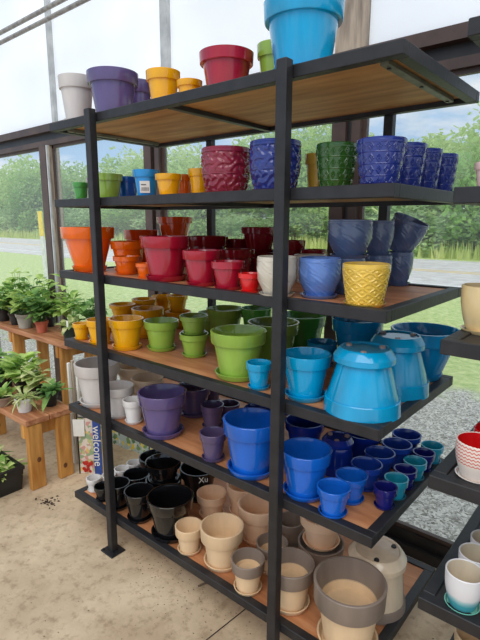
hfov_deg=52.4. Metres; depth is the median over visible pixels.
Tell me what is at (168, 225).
flower pot
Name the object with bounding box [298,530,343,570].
flower pot
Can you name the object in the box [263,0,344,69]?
flower pot
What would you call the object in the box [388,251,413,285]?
flower pot
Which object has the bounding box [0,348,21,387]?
potted plant
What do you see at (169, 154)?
tree
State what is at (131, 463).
flower pot
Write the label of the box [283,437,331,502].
flower pot
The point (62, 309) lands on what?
potted plant
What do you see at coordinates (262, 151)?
flower pot
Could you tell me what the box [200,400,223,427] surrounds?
flower pot
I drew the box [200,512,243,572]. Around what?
flower pot
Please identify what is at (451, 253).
grass
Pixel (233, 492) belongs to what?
flower pot
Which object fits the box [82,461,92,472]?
print
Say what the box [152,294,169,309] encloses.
flower pot
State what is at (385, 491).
flower pot
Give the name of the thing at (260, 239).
flower pot
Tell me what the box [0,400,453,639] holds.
floor
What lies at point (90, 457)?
flag
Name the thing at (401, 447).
flower pot
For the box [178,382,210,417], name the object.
flower pot
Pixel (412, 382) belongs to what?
flower pot
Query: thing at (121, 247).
flower pot
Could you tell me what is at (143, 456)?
flower pot
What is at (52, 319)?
potted plant
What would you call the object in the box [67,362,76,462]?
stake
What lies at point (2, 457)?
seedling
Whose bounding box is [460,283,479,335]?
flower pot
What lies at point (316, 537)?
flower pot
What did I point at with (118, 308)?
flower pot
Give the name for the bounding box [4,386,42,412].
potted plant
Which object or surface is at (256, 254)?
flower pot
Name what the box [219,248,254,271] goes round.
flower pot
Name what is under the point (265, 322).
flower pot
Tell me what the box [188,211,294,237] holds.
bush
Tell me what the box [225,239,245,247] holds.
flower pot
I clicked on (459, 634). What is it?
flower pot
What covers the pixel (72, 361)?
stake
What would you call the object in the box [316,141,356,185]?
flower pot
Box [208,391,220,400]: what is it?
flower pot
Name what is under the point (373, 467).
flower pot
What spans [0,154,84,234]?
tree
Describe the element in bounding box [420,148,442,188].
flower pot
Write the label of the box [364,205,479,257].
bush
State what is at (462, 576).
flower pot
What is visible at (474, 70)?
window
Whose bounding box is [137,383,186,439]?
flower pot
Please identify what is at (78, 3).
pipe
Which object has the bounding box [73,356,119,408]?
flower pot
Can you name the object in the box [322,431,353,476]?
flower pot
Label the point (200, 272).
flower pot
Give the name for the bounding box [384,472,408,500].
flower pot
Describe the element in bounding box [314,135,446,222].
tree
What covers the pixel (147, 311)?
flower pot
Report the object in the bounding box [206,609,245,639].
trim
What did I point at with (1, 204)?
bush
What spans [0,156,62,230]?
tree
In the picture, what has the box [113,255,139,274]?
flower pot
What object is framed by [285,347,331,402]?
flower pot
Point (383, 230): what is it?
flower pot
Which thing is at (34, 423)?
bench
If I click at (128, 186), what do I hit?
flower pot
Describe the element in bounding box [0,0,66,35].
pipe
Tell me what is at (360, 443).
flower pot
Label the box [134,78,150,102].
flower pot
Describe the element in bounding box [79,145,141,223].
tree
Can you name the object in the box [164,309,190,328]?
flower pot
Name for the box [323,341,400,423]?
flower pot
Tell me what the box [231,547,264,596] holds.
flower pot
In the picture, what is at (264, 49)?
flower pot
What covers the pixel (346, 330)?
flower pot
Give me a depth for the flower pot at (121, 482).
2.38 m
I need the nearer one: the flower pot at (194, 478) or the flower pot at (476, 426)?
the flower pot at (476, 426)
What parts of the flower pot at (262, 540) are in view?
pot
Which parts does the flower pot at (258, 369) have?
pot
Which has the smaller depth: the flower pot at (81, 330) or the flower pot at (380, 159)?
the flower pot at (380, 159)
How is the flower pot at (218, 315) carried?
on the display rack at (389, 79)
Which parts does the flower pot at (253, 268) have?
pot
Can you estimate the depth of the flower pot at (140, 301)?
2.62 m
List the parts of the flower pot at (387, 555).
pot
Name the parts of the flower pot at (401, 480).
pot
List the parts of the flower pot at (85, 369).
pot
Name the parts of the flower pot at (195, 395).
pot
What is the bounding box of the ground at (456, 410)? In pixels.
[0,230,479,541]
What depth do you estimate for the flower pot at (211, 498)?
2.33 m
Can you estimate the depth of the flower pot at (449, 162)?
1.60 m
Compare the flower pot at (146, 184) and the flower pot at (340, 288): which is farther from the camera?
the flower pot at (146, 184)
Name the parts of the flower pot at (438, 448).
pot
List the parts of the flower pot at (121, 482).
pot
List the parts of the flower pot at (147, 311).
pot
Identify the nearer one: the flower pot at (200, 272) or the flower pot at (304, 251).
the flower pot at (200, 272)
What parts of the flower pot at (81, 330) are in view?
pot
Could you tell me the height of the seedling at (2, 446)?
0.075 m
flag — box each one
[75,413,103,474]
[112,430,148,453]
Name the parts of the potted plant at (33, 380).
pot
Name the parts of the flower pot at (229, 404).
pot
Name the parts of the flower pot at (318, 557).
pot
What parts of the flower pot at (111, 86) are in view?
pot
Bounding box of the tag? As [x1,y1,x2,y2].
[72,419,84,435]
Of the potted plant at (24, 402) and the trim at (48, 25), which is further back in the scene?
the trim at (48, 25)
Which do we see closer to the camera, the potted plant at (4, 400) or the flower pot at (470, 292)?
the flower pot at (470, 292)
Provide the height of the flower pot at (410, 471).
0.068 m
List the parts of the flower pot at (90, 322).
pot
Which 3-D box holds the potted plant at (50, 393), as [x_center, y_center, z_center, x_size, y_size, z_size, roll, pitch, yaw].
[-1.148,0.450,2.989,0.186,0.150,0.244,10,15,39]
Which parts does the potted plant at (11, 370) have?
stem, pot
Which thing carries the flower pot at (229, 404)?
on the display rack at (389, 79)
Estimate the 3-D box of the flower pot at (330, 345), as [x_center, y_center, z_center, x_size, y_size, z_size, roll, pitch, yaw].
[0.329,0.135,1.971,0.121,0.100,0.121,10,15,39]
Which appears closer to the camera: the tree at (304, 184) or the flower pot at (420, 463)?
the flower pot at (420, 463)
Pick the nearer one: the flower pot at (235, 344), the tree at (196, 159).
the flower pot at (235, 344)
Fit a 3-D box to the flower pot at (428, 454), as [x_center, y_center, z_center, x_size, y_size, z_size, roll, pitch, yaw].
[0.683,0.524,1.818,0.082,0.070,0.082,10,15,39]
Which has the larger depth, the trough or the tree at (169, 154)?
the tree at (169, 154)
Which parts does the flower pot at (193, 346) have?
pot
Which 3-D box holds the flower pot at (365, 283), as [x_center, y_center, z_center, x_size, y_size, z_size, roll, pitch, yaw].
[0.358,-0.101,1.392,0.134,0.121,0.134,10,15,39]
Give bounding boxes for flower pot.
[57,72,91,119]
[60,227,114,271]
[72,182,87,198]
[72,321,88,339]
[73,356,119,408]
[85,317,111,344]
[86,66,138,111]
[86,474,100,492]
[94,481,104,502]
[99,173,122,196]
[104,476,129,511]
[108,315,143,350]
[109,302,135,315]
[109,380,133,418]
[110,240,143,271]
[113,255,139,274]
[114,465,128,475]
[118,363,148,395]
[119,176,136,195]
[122,395,142,424]
[122,467,148,484]
[123,230,157,261]
[124,482,153,523]
[126,459,140,468]
[131,297,156,305]
[131,305,164,338]
[131,372,162,394]
[132,169,159,195]
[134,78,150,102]
[135,262,148,278]
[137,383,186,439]
[139,449,160,467]
[140,235,189,281]
[143,317,178,351]
[145,67,179,98]
[145,453,180,485]
[145,472,181,487]
[146,483,193,543]
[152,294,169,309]
[155,173,181,193]
[156,217,191,235]
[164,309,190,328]
[167,294,187,312]
[175,517,200,556]
[176,78,201,91]
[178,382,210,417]
[179,174,191,192]
[179,313,207,335]
[179,331,208,357]
[179,463,214,502]
[182,249,221,286]
[188,168,205,192]
[188,235,227,259]
[197,484,226,518]
[198,310,210,334]
[199,44,253,84]
[199,426,225,463]
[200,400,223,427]
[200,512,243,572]
[201,145,250,191]
[206,305,241,335]
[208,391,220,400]
[210,324,266,381]
[211,260,244,289]
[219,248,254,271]
[221,399,239,420]
[223,407,269,480]
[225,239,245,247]
[227,483,248,516]
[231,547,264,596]
[238,272,259,292]
[238,493,268,546]
[241,227,272,252]
[241,305,271,324]
[244,403,286,417]
[246,358,270,390]
[247,317,299,360]
[249,138,301,189]
[250,253,272,271]
[250,257,256,271]
[256,532,287,574]
[257,39,273,71]
[257,255,297,296]
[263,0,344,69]
[267,547,314,615]
[282,511,303,547]
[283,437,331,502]
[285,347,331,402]
[285,415,324,439]
[287,311,326,346]
[289,240,305,255]
[294,254,325,283]
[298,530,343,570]
[299,256,341,299]
[300,516,339,551]
[302,249,326,255]
[305,153,318,186]
[307,338,336,367]
[313,556,387,639]
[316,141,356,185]
[317,477,350,518]
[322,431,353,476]
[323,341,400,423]
[328,219,373,258]
[332,316,383,346]
[335,258,365,294]
[335,466,367,505]
[342,261,390,307]
[346,432,381,456]
[348,536,406,624]
[351,456,382,491]
[356,136,407,183]
[364,445,395,479]
[365,220,394,255]
[365,255,392,287]
[370,330,428,401]
[373,480,397,510]
[382,437,412,468]
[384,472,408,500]
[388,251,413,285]
[390,212,428,251]
[391,322,459,381]
[392,428,421,454]
[393,463,417,489]
[400,142,427,185]
[403,455,426,480]
[412,447,435,471]
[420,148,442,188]
[421,440,443,463]
[437,153,458,191]
[444,558,479,615]
[454,627,479,639]
[455,431,479,484]
[458,542,479,565]
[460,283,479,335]
[470,529,479,543]
[474,162,479,185]
[474,423,479,431]
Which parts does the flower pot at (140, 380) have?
pot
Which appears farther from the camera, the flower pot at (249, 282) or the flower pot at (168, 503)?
the flower pot at (168, 503)
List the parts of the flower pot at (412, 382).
pot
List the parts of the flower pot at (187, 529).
pot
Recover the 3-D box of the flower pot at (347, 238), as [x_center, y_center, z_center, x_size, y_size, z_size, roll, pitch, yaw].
[0.361,-0.268,1.606,0.148,0.124,0.148,10,15,39]
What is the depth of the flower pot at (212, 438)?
1.86 m
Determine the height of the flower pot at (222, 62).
0.148 m
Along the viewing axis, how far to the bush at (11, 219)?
53.36 m
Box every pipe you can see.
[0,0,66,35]
[0,0,90,44]
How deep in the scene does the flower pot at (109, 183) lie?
2.15 m
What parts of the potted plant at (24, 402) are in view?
pot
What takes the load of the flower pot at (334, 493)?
on the display rack at (389, 79)
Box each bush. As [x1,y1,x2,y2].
[0,204,18,229]
[0,206,34,235]
[16,206,71,231]
[31,208,89,237]
[64,208,128,236]
[101,209,174,235]
[128,209,230,232]
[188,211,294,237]
[203,209,325,242]
[292,205,443,242]
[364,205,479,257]
[433,206,479,253]
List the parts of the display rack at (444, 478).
shelf frame, shelf frame, shelf frame, shelf frame, shelf frame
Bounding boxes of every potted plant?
[0,268,33,310]
[0,281,17,321]
[0,282,35,324]
[0,287,46,328]
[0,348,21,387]
[0,351,45,393]
[0,381,22,406]
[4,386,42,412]
[12,277,52,321]
[12,288,54,332]
[13,359,55,398]
[30,274,65,326]
[35,378,73,411]
[47,285,83,321]
[55,314,78,338]
[69,297,107,333]
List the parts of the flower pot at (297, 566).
pot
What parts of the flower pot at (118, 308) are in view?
pot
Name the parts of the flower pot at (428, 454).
pot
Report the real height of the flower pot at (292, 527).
0.113 m
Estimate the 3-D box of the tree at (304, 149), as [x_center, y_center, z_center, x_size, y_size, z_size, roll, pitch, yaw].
[3.976,-10.404,37.955,12.313,9.011,10.830,10,15,41]
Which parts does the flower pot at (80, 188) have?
pot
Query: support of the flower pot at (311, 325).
on the display rack at (389, 79)
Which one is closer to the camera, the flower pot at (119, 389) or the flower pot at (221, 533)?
the flower pot at (221, 533)
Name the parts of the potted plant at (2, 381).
pot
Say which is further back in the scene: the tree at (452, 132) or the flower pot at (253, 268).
the tree at (452, 132)
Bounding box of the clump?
[35,495,58,509]
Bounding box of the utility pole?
[57,148,64,240]
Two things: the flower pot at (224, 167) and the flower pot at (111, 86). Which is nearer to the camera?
the flower pot at (224, 167)
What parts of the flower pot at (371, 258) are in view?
pot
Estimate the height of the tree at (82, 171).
9.643 m
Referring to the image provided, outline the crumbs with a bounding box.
[9,488,433,638]
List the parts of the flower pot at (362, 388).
pot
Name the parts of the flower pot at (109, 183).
pot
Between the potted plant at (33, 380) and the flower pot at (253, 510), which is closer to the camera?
the flower pot at (253, 510)
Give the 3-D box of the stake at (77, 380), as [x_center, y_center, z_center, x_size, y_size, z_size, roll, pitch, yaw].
[-1.019,0.606,3.110,0.018,0.680,0.018,10,15,39]
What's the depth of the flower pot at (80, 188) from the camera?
2.29 m
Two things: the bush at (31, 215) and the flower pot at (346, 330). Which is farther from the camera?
the bush at (31, 215)
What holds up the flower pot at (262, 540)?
on the display rack at (389, 79)
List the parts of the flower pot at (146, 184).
pot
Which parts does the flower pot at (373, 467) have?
pot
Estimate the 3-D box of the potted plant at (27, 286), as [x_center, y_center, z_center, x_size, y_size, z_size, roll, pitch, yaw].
[-1.716,-0.174,4.108,0.356,0.379,0.345,10,15,39]
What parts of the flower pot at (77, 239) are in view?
pot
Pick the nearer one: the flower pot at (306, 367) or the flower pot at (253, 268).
the flower pot at (306, 367)
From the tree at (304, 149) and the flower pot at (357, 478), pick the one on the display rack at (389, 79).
the flower pot at (357, 478)
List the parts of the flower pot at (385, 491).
pot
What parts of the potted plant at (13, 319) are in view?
pot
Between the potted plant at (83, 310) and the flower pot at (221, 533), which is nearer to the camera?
the flower pot at (221, 533)
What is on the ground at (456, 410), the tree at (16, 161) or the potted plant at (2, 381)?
the tree at (16, 161)
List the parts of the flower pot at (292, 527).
pot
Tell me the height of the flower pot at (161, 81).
0.136 m
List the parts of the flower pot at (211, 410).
pot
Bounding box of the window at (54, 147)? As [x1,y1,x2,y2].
[52,139,100,393]
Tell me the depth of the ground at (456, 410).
5.14 m
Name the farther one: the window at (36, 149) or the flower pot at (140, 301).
the window at (36, 149)
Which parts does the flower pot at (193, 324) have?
pot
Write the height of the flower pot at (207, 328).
0.113 m
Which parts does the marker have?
post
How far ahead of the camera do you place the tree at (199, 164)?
49.15 m
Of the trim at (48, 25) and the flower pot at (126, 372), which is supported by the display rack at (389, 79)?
the flower pot at (126, 372)
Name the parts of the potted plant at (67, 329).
pot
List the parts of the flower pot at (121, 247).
pot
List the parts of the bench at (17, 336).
leg, leg, leg, leg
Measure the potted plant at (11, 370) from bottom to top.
0.273 m
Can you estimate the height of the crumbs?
0.002 m
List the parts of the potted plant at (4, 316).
pot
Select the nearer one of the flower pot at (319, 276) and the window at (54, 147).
the flower pot at (319, 276)
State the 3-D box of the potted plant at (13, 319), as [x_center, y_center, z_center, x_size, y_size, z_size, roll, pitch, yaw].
[-1.846,-0.134,4.026,0.355,0.330,0.321,-6,13,-27]
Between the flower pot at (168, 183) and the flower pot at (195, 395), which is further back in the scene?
the flower pot at (195, 395)
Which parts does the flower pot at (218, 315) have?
pot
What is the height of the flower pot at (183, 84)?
0.087 m
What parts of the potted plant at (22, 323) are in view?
stem, pot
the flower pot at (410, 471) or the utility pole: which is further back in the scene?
the utility pole
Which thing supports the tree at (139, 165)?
on the ground at (456, 410)
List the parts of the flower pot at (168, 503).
pot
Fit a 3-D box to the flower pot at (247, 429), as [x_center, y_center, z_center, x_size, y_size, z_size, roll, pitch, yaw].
[0.042,0.457,1.790,0.210,0.209,0.210,6,13,28]
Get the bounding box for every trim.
[0,21,479,154]
[39,145,67,388]
[44,0,57,121]
[57,390,449,567]
[143,146,165,296]
[159,0,170,67]
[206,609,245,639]
[324,119,362,350]
[335,0,370,52]
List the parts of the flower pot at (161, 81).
pot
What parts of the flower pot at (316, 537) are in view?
pot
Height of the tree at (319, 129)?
11.334 m
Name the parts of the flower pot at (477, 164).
pot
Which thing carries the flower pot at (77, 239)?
on the display rack at (389, 79)
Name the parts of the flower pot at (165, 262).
pot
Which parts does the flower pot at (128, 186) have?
pot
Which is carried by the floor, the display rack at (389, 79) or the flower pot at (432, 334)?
the display rack at (389, 79)
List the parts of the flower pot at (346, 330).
pot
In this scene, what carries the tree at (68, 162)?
on the ground at (456, 410)
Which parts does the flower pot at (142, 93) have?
pot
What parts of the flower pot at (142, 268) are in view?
pot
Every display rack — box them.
[49,38,479,639]
[418,16,479,639]
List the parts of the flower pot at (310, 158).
pot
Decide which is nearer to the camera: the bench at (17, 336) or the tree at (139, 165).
the bench at (17, 336)
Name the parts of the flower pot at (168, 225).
pot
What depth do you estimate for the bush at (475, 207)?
25.45 m
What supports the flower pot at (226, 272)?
on the display rack at (389, 79)
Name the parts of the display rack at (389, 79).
post, foot plate, post, shelf frame, shelf frame, shelf frame, shelf frame, shelf frame, shelf frame, post, post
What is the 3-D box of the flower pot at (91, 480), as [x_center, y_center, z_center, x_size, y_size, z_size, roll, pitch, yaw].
[-0.766,0.859,2.559,0.078,0.072,0.078,10,15,39]
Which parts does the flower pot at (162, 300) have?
pot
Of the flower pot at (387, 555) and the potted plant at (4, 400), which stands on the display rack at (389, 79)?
the flower pot at (387, 555)
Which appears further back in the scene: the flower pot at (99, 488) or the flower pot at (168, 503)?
the flower pot at (99, 488)
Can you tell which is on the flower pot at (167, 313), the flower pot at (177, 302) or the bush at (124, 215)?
the flower pot at (177, 302)
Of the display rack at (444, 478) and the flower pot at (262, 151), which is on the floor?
the display rack at (444, 478)
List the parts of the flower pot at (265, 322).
pot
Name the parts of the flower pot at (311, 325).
pot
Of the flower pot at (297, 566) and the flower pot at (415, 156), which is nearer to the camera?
the flower pot at (415, 156)
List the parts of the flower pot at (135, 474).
pot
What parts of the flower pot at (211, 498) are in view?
pot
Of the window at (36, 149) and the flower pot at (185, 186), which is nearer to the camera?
the flower pot at (185, 186)
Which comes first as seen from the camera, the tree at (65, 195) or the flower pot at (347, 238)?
the flower pot at (347, 238)
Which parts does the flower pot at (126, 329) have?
pot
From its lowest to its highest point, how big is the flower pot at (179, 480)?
0.120 m
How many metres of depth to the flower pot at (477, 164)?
1.14 m
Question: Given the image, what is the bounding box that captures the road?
[0,238,479,286]
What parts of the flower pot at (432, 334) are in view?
pot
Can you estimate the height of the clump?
0.007 m
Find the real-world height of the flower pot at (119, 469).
0.075 m
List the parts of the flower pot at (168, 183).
pot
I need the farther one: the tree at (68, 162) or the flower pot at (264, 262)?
the tree at (68, 162)
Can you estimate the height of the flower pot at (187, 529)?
0.120 m
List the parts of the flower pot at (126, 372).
pot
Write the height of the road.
0.024 m
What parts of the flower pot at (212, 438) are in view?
pot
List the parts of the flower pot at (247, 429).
pot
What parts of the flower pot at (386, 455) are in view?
pot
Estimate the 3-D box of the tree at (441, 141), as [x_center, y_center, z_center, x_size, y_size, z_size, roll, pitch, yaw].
[11.574,-7.948,29.166,10.540,7.686,11.983,-1,11,-6]
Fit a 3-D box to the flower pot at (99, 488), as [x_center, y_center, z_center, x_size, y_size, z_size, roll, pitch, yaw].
[-0.693,0.874,2.476,0.091,0.075,0.091,10,15,39]
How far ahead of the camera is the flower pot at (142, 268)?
2.03 m
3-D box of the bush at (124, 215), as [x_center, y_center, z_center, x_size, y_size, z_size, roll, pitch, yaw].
[-9.109,-8.773,43.702,8.196,4.103,9.318,-1,11,-5]
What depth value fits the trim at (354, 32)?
2.12 m
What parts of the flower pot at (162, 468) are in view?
pot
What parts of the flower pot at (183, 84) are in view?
pot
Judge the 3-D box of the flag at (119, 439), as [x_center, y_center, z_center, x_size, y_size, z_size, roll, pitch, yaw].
[-0.759,0.658,3.324,0.370,0.490,0.012,8,14,34]
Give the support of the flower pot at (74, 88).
on the display rack at (389, 79)
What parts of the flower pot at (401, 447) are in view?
pot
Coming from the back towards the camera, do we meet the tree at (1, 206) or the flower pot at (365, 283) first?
the tree at (1, 206)
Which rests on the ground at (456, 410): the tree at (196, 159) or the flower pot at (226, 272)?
the tree at (196, 159)
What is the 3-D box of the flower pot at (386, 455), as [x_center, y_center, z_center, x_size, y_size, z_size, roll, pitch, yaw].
[0.508,0.522,1.781,0.110,0.088,0.110,10,15,39]
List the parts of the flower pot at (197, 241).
pot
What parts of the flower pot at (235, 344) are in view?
pot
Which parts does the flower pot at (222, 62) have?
pot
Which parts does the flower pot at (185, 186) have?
pot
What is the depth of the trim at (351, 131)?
2.24 m
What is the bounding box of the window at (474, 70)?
[358,66,479,547]
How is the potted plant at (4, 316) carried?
on the bench at (17, 336)
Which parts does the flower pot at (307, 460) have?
pot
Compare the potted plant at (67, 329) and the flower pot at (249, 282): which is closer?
the flower pot at (249, 282)
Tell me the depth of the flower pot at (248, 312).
2.27 m
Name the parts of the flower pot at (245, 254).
pot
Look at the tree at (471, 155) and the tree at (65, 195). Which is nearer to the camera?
the tree at (471, 155)
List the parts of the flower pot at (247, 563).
pot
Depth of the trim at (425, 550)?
2.29 m
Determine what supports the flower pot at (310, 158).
on the display rack at (389, 79)
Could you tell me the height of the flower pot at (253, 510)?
0.170 m
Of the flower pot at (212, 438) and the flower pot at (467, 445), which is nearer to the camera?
the flower pot at (467, 445)
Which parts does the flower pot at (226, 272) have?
pot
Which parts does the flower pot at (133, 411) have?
pot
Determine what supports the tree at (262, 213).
on the ground at (456, 410)
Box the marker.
[37,211,47,278]
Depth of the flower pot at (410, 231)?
1.77 m
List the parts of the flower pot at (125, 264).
pot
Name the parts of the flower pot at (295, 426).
pot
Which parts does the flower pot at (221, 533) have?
pot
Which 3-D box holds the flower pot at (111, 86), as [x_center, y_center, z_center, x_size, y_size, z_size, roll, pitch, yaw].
[-0.541,-0.951,2.089,0.216,0.192,0.216,10,15,39]
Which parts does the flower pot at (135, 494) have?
pot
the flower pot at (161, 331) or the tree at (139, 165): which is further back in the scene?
the tree at (139, 165)
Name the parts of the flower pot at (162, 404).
pot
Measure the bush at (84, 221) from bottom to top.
4.226 m
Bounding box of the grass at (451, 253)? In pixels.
[0,229,479,260]
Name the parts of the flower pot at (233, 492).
pot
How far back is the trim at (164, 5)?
2.85 m
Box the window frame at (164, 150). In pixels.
[162,147,169,293]
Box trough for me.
[0,450,24,497]
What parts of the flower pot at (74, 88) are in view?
pot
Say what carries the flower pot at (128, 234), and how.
on the display rack at (389, 79)
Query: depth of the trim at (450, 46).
1.94 m
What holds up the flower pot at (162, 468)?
on the flower pot at (179, 480)
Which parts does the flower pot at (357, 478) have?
pot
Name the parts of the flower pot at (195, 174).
pot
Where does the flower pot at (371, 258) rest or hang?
on the display rack at (389, 79)
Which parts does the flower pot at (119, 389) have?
pot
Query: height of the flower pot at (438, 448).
0.068 m
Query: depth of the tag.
2.99 m
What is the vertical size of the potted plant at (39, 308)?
0.345 m
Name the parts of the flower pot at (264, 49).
pot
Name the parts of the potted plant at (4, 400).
pot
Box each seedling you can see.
[0,445,11,469]
[0,454,27,481]
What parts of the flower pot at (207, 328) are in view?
pot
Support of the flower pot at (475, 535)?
on the display rack at (444, 478)
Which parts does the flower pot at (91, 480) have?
pot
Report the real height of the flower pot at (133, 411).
0.112 m
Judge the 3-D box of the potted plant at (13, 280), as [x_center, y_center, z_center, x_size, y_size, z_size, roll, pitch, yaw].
[-1.943,-0.239,4.302,0.312,0.427,0.457,0,11,-1]
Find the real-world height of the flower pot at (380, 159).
0.128 m
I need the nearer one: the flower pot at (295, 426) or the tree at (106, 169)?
the flower pot at (295, 426)
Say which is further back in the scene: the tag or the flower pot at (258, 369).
the tag
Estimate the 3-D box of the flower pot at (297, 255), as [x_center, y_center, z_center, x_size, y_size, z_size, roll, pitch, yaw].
[0.272,-0.200,1.907,0.128,0.111,0.128,10,15,39]
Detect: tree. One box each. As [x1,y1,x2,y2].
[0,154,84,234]
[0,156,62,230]
[0,161,25,178]
[0,167,15,225]
[11,162,102,226]
[61,160,101,181]
[67,150,142,231]
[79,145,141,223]
[106,149,206,235]
[107,145,200,225]
[142,135,255,235]
[167,151,200,167]
[206,124,331,236]
[237,125,331,239]
[238,208,301,234]
[264,128,372,240]
[304,125,467,241]
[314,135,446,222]
[371,122,479,242]
[422,101,479,255]
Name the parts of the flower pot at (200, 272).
pot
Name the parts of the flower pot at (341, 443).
pot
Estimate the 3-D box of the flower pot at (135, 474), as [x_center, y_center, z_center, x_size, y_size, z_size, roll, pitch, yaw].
[-0.534,0.845,2.517,0.139,0.117,0.139,10,15,39]
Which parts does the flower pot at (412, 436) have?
pot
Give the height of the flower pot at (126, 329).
0.140 m
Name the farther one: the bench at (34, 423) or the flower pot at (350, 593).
the bench at (34, 423)
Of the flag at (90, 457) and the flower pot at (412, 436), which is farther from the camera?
the flag at (90, 457)
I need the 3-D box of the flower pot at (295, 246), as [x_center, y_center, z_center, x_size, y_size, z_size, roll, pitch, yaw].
[0.220,-0.274,2.158,0.136,0.157,0.136,-9,14,-38]
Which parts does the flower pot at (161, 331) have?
pot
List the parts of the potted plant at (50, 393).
pot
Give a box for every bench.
[0,320,96,421]
[0,383,73,490]
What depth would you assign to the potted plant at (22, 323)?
3.84 m
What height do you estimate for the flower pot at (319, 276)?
0.126 m
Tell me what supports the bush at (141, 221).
on the ground at (456, 410)
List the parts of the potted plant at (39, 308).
stem, pot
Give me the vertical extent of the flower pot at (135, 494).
0.146 m
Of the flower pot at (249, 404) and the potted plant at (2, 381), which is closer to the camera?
the flower pot at (249, 404)
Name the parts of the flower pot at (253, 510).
pot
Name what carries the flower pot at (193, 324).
on the flower pot at (193, 346)
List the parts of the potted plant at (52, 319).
pot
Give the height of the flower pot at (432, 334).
0.187 m
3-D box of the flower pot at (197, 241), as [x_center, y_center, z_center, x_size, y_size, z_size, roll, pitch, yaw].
[-0.155,-0.303,2.261,0.203,0.170,0.203,10,15,39]
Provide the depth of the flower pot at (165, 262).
1.91 m
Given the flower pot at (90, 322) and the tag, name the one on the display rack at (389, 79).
the flower pot at (90, 322)
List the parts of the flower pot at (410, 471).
pot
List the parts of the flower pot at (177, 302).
pot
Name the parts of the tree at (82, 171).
crown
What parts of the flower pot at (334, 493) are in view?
pot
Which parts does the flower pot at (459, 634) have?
pot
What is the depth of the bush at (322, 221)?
31.03 m
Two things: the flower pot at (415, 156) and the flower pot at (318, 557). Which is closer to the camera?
the flower pot at (415, 156)
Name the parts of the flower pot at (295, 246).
pot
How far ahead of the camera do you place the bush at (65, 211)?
47.60 m
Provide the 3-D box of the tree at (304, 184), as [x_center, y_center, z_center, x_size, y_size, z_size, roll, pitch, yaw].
[5.246,-10.083,35.648,10.493,9.224,8.730,-9,14,-38]
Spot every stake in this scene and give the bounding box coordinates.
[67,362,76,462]
[70,360,79,463]
[76,377,81,416]
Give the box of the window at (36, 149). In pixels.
[0,148,38,374]
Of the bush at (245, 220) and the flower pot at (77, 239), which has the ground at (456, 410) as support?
the bush at (245, 220)
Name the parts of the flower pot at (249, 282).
pot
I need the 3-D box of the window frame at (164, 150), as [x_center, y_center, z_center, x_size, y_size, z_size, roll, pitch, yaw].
[-0.016,-0.132,2.840,1.228,2.030,0.024,10,15,39]
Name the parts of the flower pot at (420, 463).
pot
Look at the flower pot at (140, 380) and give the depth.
2.50 m
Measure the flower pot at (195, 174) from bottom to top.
0.113 m
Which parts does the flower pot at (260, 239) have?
pot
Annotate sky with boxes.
[0,0,479,134]
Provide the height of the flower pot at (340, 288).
0.124 m
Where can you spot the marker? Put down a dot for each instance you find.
(39, 213)
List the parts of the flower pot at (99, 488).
pot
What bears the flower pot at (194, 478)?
on the display rack at (389, 79)
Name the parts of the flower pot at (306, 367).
pot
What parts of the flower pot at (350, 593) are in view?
pot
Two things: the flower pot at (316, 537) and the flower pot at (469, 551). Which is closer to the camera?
the flower pot at (469, 551)

